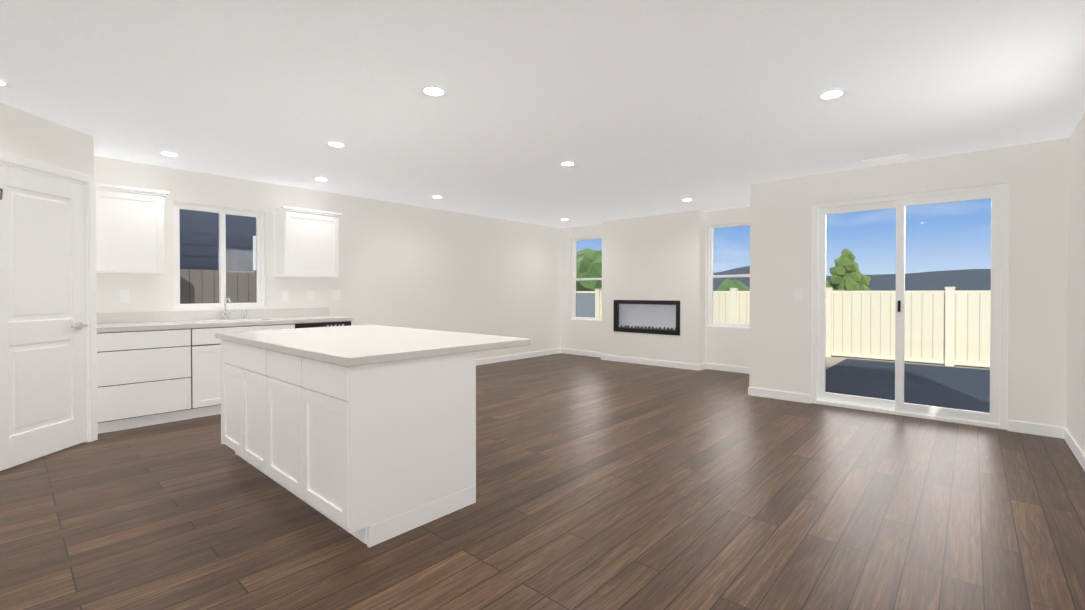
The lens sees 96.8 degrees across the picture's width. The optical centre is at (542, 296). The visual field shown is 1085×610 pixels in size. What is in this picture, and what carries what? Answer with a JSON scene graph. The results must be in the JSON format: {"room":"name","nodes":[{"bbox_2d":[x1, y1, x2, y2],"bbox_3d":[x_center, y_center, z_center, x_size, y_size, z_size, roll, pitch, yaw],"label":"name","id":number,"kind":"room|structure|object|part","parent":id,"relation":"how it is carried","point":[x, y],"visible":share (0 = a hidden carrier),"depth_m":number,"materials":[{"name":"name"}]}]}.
{"room":"kitchen","nodes":[
{"label":"kitchen","id":0,"kind":"room"},
{"bbox_2d":[0,102,93,182],"bbox_3d":[-3.638,-0.058,3.451,0.110,2.440,0.850,0,0,-3],"label":"wall","id":1,"kind":"structure","parent":0,"point":[26,135],"depth_m":3.46,"materials":[{"name":"white paint"}]},
{"bbox_2d":[0,165,87,470],"bbox_3d":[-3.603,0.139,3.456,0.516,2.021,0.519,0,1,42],"label":"pantry door","id":2,"kind":"structure","parent":1,"relation":"in","point":[43,386],"depth_m":3.45,"materials":[{"name":"white wood"}]},
{"bbox_3d":[-3.567,0.229,3.706,0.140,0.060,0.099,0,1,42],"label":"handle","id":3,"kind":"part","parent":2,"relation":"part of","materials":[{"name":"silver metal"}]},
{"bbox_2d":[0,152,97,441],"bbox_3d":[-3.630,0.105,3.453,0.126,2.113,0.844,0,0,-3],"label":"door frame","id":4,"kind":"structure","parent":1,"relation":"attached to","point":[90,181],"depth_m":3.82,"materials":[{"name":"white wood"}]},
{"bbox_2d":[94,156,559,359],"bbox_3d":[-3.132,-0.077,5.626,0.150,2.440,10.590,0,1,42],"label":"wall","id":5,"kind":"structure","parent":0,"point":[408,266],"depth_m":6.73,"materials":[{"name":"white paint"}]},
{"bbox_2d":[119,290,129,302],"bbox_3d":[-3.969,0.002,4.571,0.008,0.120,0.075,0,1,42],"label":"electrical outlet","id":6,"kind":"object","parent":5,"relation":"attached to","point":[124,296],"visible":1,"depth_m":4.57,"materials":[{"name":"white plastic"}]},
{"bbox_2d":[95,183,168,273],"bbox_3d":[-3.841,-0.600,4.438,0.363,0.765,0.576,0,1,42],"label":"upper cabinet","id":7,"kind":"object","parent":5,"relation":"attached to","point":[129,229],"visible":0.81,"depth_m":4.35,"materials":[{"name":"white wood"}]},
{"bbox_2d":[97,309,328,324],"bbox_3d":[-3.403,0.197,5.194,0.018,0.100,2.220,0,1,42],"label":"backsplash","id":8,"kind":"structure","parent":5,"relation":"attached to","point":[203,315],"depth_m":5.00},
{"bbox_2d":[173,202,263,307],"bbox_3d":[-3.503,-0.414,5.231,0.070,1.100,0.850,0,1,42],"label":"kitchen window","id":9,"kind":"structure","parent":5,"relation":"in","point":[223,211],"depth_m":5.22,"materials":[{"name":"white plastic"}]},
{"bbox_2d":[174,307,265,309],"bbox_3d":[-3.457,0.129,5.194,0.054,0.016,0.850,0,1,42],"label":"window sill","id":10,"kind":"structure","parent":5,"relation":"attached to","point":[215,308],"depth_m":5.14,"materials":[{"name":"white wood"}]},
{"bbox_2d":[281,291,287,300],"bbox_3d":[-3.017,-0.007,5.638,0.008,0.120,0.075,0,1,42],"label":"electrical outlet","id":11,"kind":"object","parent":5,"relation":"attached to","point":[284,295],"visible":1,"depth_m":5.63,"materials":[{"name":"white plastic"}]},
{"bbox_2d":[271,206,341,277],"bbox_3d":[-2.759,-0.610,5.650,0.363,0.765,0.666,0,1,42],"label":"upper cabinet","id":12,"kind":"object","parent":5,"relation":"attached to","point":[305,242],"visible":1,"depth_m":5.50,"materials":[{"name":"white wood"}]},
{"bbox_3d":[-2.651,-0.587,5.554,0.019,0.712,0.596,0,1,42],"label":"door","id":13,"kind":"part","parent":12,"relation":"part of","materials":[{"name":"white wood"}]},
{"bbox_2d":[308,291,313,300],"bbox_3d":[-2.816,-0.009,5.861,0.010,0.120,0.075,0,1,42],"label":"light switch","id":14,"kind":"object","parent":5,"relation":"attached to","point":[310,295],"visible":1,"depth_m":5.85,"materials":[{"name":"white plastic"}]},
{"bbox_2d":[331,291,339,299],"bbox_3d":[-2.617,-0.011,6.085,0.008,0.120,0.120,0,1,42],"label":"electrical outlet","id":15,"kind":"object","parent":5,"relation":"attached to","point":[335,295],"visible":1,"depth_m":6.08,"materials":[{"name":"white plastic"}]},
{"bbox_2d":[476,348,560,365],"bbox_3d":[-1.156,1.079,7.729,0.012,0.090,4.536,0,1,42],"label":"baseboard","id":16,"kind":"structure","parent":5,"relation":"attached to","point":[513,357],"depth_m":8.50,"materials":[{"name":"white wood"}]},
{"bbox_2d":[0,353,1084,609],"bbox_3d":[-0.670,1.263,3.339,6.885,0.200,10.740,0,1,42],"label":"floor","id":17,"kind":"structure","parent":0,"point":[608,485],"depth_m":2.53,"materials":[{"name":"laminate"}]},
{"bbox_2d":[97,325,200,433],"bbox_3d":[-3.673,0.723,4.437,0.630,0.860,0.724,0,1,42],"label":"base cabinet","id":18,"kind":"object","parent":17,"relation":"on","point":[159,367],"depth_m":4.22,"materials":[{"name":"white wood"}]},
{"bbox_2d":[97,317,352,328],"bbox_3d":[-3.172,0.311,4.989,0.637,0.125,2.220,0,1,42],"label":"countertop","id":19,"kind":"structure","parent":18,"relation":"on","point":[232,320],"depth_m":4.72,"materials":[{"name":"white stone"}]},
{"bbox_2d":[221,297,248,320],"bbox_3d":[-3.259,0.124,5.145,0.201,0.246,0.238,0,1,42],"label":"faucet","id":20,"kind":"object","parent":19,"relation":"on","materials":[{"name":"silver metal"}]},
{"bbox_2d":[201,321,296,416],"bbox_3d":[-3.170,0.718,5.000,0.630,0.860,0.915,0,1,42],"label":"base cabinet","id":21,"kind":"object","parent":17,"relation":"on","point":[210,345],"depth_m":4.59,"materials":[{"name":"white wood"}]},
{"bbox_2d":[297,321,352,327],"bbox_3d":[-2.672,0.714,5.558,0.630,0.860,0.709,0,1,42],"label":"base cabinet","id":22,"kind":"object","parent":17,"relation":"on","point":[300,324],"depth_m":5.33,"materials":[{"name":"black metal"}]},
{"bbox_2d":[296,321,350,327],"bbox_3d":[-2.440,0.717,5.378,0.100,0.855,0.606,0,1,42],"label":"dishwasher","id":23,"kind":"object","parent":22,"relation":"in","point":[299,324],"depth_m":5.32,"materials":[{"name":"black metal"}]},
{"bbox_2d":[221,340,475,546],"bbox_3d":[-1.345,0.735,3.093,1.938,0.860,0.739,0,1,42],"label":"kitchen island","id":24,"kind":"object","parent":17,"relation":"on","point":[365,434],"depth_m":2.47,"materials":[{"name":"white wood"}]},
{"bbox_2d":[215,324,530,367],"bbox_3d":[-1.210,0.283,3.241,1.990,0.040,1.195,0,1,42],"label":"island countertop","id":25,"kind":"structure","parent":24,"relation":"on","point":[353,346],"depth_m":2.83,"materials":[{"name":"white stone"}]},
{"bbox_2d":[0,0,1084,227],"bbox_3d":[-0.670,-1.377,3.317,6.885,0.200,10.740,0,1,42],"label":"ceiling","id":26,"kind":"structure","parent":0,"point":[635,108],"depth_m":2.97,"materials":[{"name":"white paint"}]},
{"bbox_2d":[0,79,11,86],"bbox_3d":[-3.251,-1.268,2.833,0.176,0.002,0.176,0,1,42],"label":"recessed light","id":27,"kind":"object","parent":26,"relation":"in","point":[5,84],"visible":0.97,"depth_m":2.88,"materials":[{"name":"white plastic"}]},
{"bbox_2d":[157,151,181,156],"bbox_3d":[-3.364,-1.281,4.342,0.176,0.002,0.176,0,1,42],"label":"recessed light","id":28,"kind":"object","parent":26,"relation":"in","point":[171,154],"visible":1,"depth_m":4.34,"materials":[{"name":"white"}]},
{"bbox_2d":[313,178,329,180],"bbox_3d":[-2.442,-1.290,5.315,0.176,0.002,0.176,0,1,42],"label":"recessed light","id":29,"kind":"object","parent":26,"relation":"in","point":[320,179],"visible":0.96,"depth_m":5.31,"materials":[{"name":"white"}]},
{"bbox_2d":[325,141,346,147],"bbox_3d":[-1.741,-1.279,4.059,0.176,0.002,0.176,0,1,42],"label":"recessed light","id":30,"kind":"object","parent":26,"relation":"in","point":[335,144],"visible":1,"depth_m":4.05,"materials":[{"name":"white plastic"}]},
{"bbox_2d":[419,85,447,96],"bbox_3d":[-0.674,-1.269,2.986,0.176,0.002,0.176,0,1,42],"label":"recessed light","id":31,"kind":"object","parent":26,"relation":"in","point":[432,91],"visible":1,"depth_m":2.98,"materials":[{"name":"white plastic"}]},
{"bbox_2d":[559,162,576,165],"bbox_3d":[0.243,-1.284,4.674,0.176,0.002,0.176,0,1,42],"label":"recessed light","id":32,"kind":"object","parent":26,"relation":"in","point":[567,164],"visible":0.96,"depth_m":4.68,"materials":[{"name":"white plastic"}]},
{"bbox_2d":[816,89,847,99],"bbox_3d":[1.823,-1.270,3.036,0.176,0.002,0.176,0,1,42],"label":"recessed light","id":33,"kind":"object","parent":26,"relation":"in","point":[835,94],"visible":1,"depth_m":3.03,"materials":[{"name":"white"}]},
{"bbox_2d":[862,154,908,164],"bbox_3d":[3.219,-1.282,4.524,0.340,0.010,0.180,0,1,42],"label":"ceiling vent","id":34,"kind":"object","parent":26,"relation":"in","point":[886,159],"visible":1,"depth_m":4.50,"materials":[{"name":"white"}]},
{"bbox_2d":[560,207,749,366],"bbox_3d":[1.982,-0.098,8.059,4.240,2.440,0.150,0,1,42],"label":"wall","id":35,"kind":"structure","parent":0,"point":[728,346],"depth_m":8.78,"materials":[{"name":"white paint"}]},
{"bbox_2d":[560,349,601,356],"bbox_3d":[0.768,1.068,9.044,1.130,0.090,0.012,0,1,42],"label":"baseboard","id":36,"kind":"structure","parent":35,"relation":"attached to","point":[582,353],"depth_m":9.07,"materials":[{"name":"white wood"}]},
{"bbox_2d":[570,319,601,321],"bbox_3d":[0.835,0.450,9.024,0.750,0.016,0.054,0,1,42],"label":"window sill","id":37,"kind":"structure","parent":35,"relation":"attached to","point":[586,320],"depth_m":9.01,"materials":[{"name":"white wood"}]},
{"bbox_2d":[572,236,601,319],"bbox_3d":[0.876,-0.322,9.064,0.750,1.560,0.070,0,1,42],"label":"window","id":38,"kind":"structure","parent":35,"relation":"in","point":[574,282],"depth_m":9.25,"materials":[{"name":"white plastic"}]},
{"bbox_2d":[602,210,705,364],"bbox_3d":[1.787,-0.098,7.983,1.790,2.440,0.218,0,1,42],"label":"wall bump-out","id":39,"kind":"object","parent":35,"relation":"attached to","point":[657,257],"visible":0.9,"depth_m":7.77,"materials":[{"name":"white paint"}]},
{"bbox_2d":[614,300,679,335],"bbox_3d":[1.741,0.337,7.981,1.222,0.542,0.172,0,1,42],"label":"fireplace","id":40,"kind":"object","parent":39,"relation":"attached to","point":[650,316],"visible":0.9,"depth_m":8.00,"materials":[{"name":"black metal"}]},
{"bbox_2d":[601,354,699,370],"bbox_3d":[1.710,1.078,7.908,1.814,0.090,0.012,0,1,42],"label":"baseboard","id":41,"kind":"structure","parent":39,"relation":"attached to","point":[654,362],"depth_m":7.83,"materials":[{"name":"white wood"}]},
{"bbox_2d":[700,363,705,369],"bbox_3d":[2.456,1.083,7.390,0.012,0.090,0.208,0,1,42],"label":"baseboard","id":42,"kind":"structure","parent":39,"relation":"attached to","point":[703,366],"depth_m":7.40,"materials":[{"name":"white wood"}]},
{"bbox_2d":[706,363,748,373],"bbox_3d":[2.961,1.085,7.086,1.170,0.090,0.012,0,1,42],"label":"baseboard","id":43,"kind":"structure","parent":35,"relation":"attached to","point":[729,368],"depth_m":7.24,"materials":[{"name":"white wood"}]},
{"bbox_2d":[707,326,749,328],"bbox_3d":[2.842,0.466,7.233,0.750,0.016,0.054,0,1,42],"label":"window sill","id":44,"kind":"structure","parent":35,"relation":"attached to","point":[730,327],"depth_m":7.23,"materials":[{"name":"white"}]},
{"bbox_2d":[708,223,749,327],"bbox_3d":[2.883,-0.307,7.272,0.750,1.560,0.070,0,1,42],"label":"window","id":45,"kind":"structure","parent":35,"relation":"in","point":[711,276],"depth_m":7.47,"materials":[{"name":"white plastic"}]},
{"bbox_2d":[749,138,1068,430],"bbox_3d":[3.432,-0.070,4.740,2.645,2.440,0.150,0,1,42],"label":"wall","id":46,"kind":"structure","parent":0,"point":[1035,176],"depth_m":4.30,"materials":[{"name":"white paint"}]},
{"bbox_2d":[748,387,809,403],"bbox_3d":[2.622,1.100,5.364,0.642,0.090,0.012,0,1,42],"label":"baseboard","id":47,"kind":"structure","parent":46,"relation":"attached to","point":[787,396],"depth_m":5.35,"materials":[{"name":"white wood"}]},
{"bbox_2d":[794,290,801,300],"bbox_3d":[2.773,-0.014,5.222,0.075,0.120,0.010,0,1,42],"label":"light switch","id":48,"kind":"object","parent":46,"relation":"attached to","point":[797,295],"visible":1,"depth_m":5.22,"materials":[{"name":"white plastic"}]},
{"bbox_2d":[812,183,1008,429],"bbox_3d":[3.485,0.086,4.691,1.510,2.130,0.125,0,1,42],"label":"sliding glass door","id":49,"kind":"structure","parent":46,"relation":"attached to","point":[996,416],"depth_m":4.62,"materials":[{"name":"clear glass"}]},
{"bbox_3d":[3.450,0.096,4.655,0.022,0.110,0.025,0,1,42],"label":"handle","id":50,"kind":"part","parent":49,"relation":"part of","materials":[{"name":"black metal"}]},
{"bbox_2d":[1009,420,1064,438],"bbox_3d":[4.128,1.112,4.020,0.335,0.090,0.012,0,1,42],"label":"baseboard","id":51,"kind":"structure","parent":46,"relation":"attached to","point":[1037,429],"depth_m":4.02,"materials":[{"name":"white wood"}]},
{"bbox_2d":[1066,113,1084,453],"bbox_3d":[1.339,-0.033,0.522,0.150,2.440,8.930,0,1,42],"label":"wall","id":52,"kind":"structure","parent":0,"point":[1075,410],"depth_m":3.56,"materials":[{"name":"white paint"}]},
{"bbox_2d":[1064,428,1084,470],"bbox_3d":[1.275,1.141,0.582,0.012,0.090,8.918,0,1,42],"label":"baseboard","id":53,"kind":"structure","parent":52,"relation":"attached to","point":[1077,451],"depth_m":3.50,"materials":[{"name":"white wood"}]},
{"label":"outside","id":54,"kind":"structure","parent":0,"visible":0},
{"bbox_2d":[826,339,989,369],"bbox_3d":[53.222,0.876,59.492,120.000,0.200,240.000,0,1,42],"label":"ground","id":55,"kind":"structure","parent":54,"point":[836,359],"depth_m":8.96,"materials":[{"name":"beige concrete"}]},
{"bbox_2d":[179,209,255,270],"bbox_3d":[-9.819,-1.729,9.309,7.750,5.880,15.800,0,1,42],"label":"neighbouring house","id":56,"kind":"structure","parent":55,"relation":"on","point":[211,235],"depth_m":8.59,"materials":[{"name":"blue"}]},
{"bbox_2d":[180,269,256,303],"bbox_3d":[-5.707,0.444,5.457,0.140,1.600,12.900,0,1,42],"label":"fence","id":57,"kind":"object","parent":55,"relation":"on","point":[191,279],"depth_m":6.72,"materials":[{"name":"beige wood"}]},
{"bbox_2d":[576,248,601,290],"bbox_3d":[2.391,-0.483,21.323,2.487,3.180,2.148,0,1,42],"label":"tree","id":58,"kind":"object","parent":55,"relation":"on","point":[590,272],"depth_m":20.60,"materials":[{"name":"green plant"}]},
{"bbox_2d":[717,280,749,290],"bbox_3d":[6.535,0.285,16.547,1.395,1.725,1.236,0,1,42],"label":"tree","id":59,"kind":"object","parent":55,"relation":"on","point":[726,285],"depth_m":16.23,"materials":[{"name":"green plant"}]},
{"bbox_2d":[576,287,990,366],"bbox_3d":[0.755,0.564,4.093,15.110,1.385,15.115,0,1,42],"label":"fence","id":60,"kind":"object","parent":55,"relation":"on","point":[913,310],"depth_m":8.95,"materials":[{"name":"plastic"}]},
{"bbox_2d":[826,248,870,290],"bbox_3d":[8.574,-0.095,13.626,1.714,2.537,1.589,0,1,42],"label":"conifer tree","id":61,"kind":"object","parent":55,"relation":"on","point":[841,276],"depth_m":13.37,"materials":[{"name":"green plant"}]},
{"bbox_2d":[825,359,989,412],"bbox_3d":[6.540,1.226,5.210,6.350,0.040,4.665,0,1,42],"label":"patio slab","id":62,"kind":"object","parent":55,"relation":"on","point":[874,383],"depth_m":6.59,"materials":[{"name":"concrete"}]},
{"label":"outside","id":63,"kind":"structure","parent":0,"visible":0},
{"bbox_2d":[713,266,990,290],"bbox_3d":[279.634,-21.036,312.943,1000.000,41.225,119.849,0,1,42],"label":"hills","id":64,"kind":"structure","parent":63,"point":[889,283],"depth_m":319.35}
]}

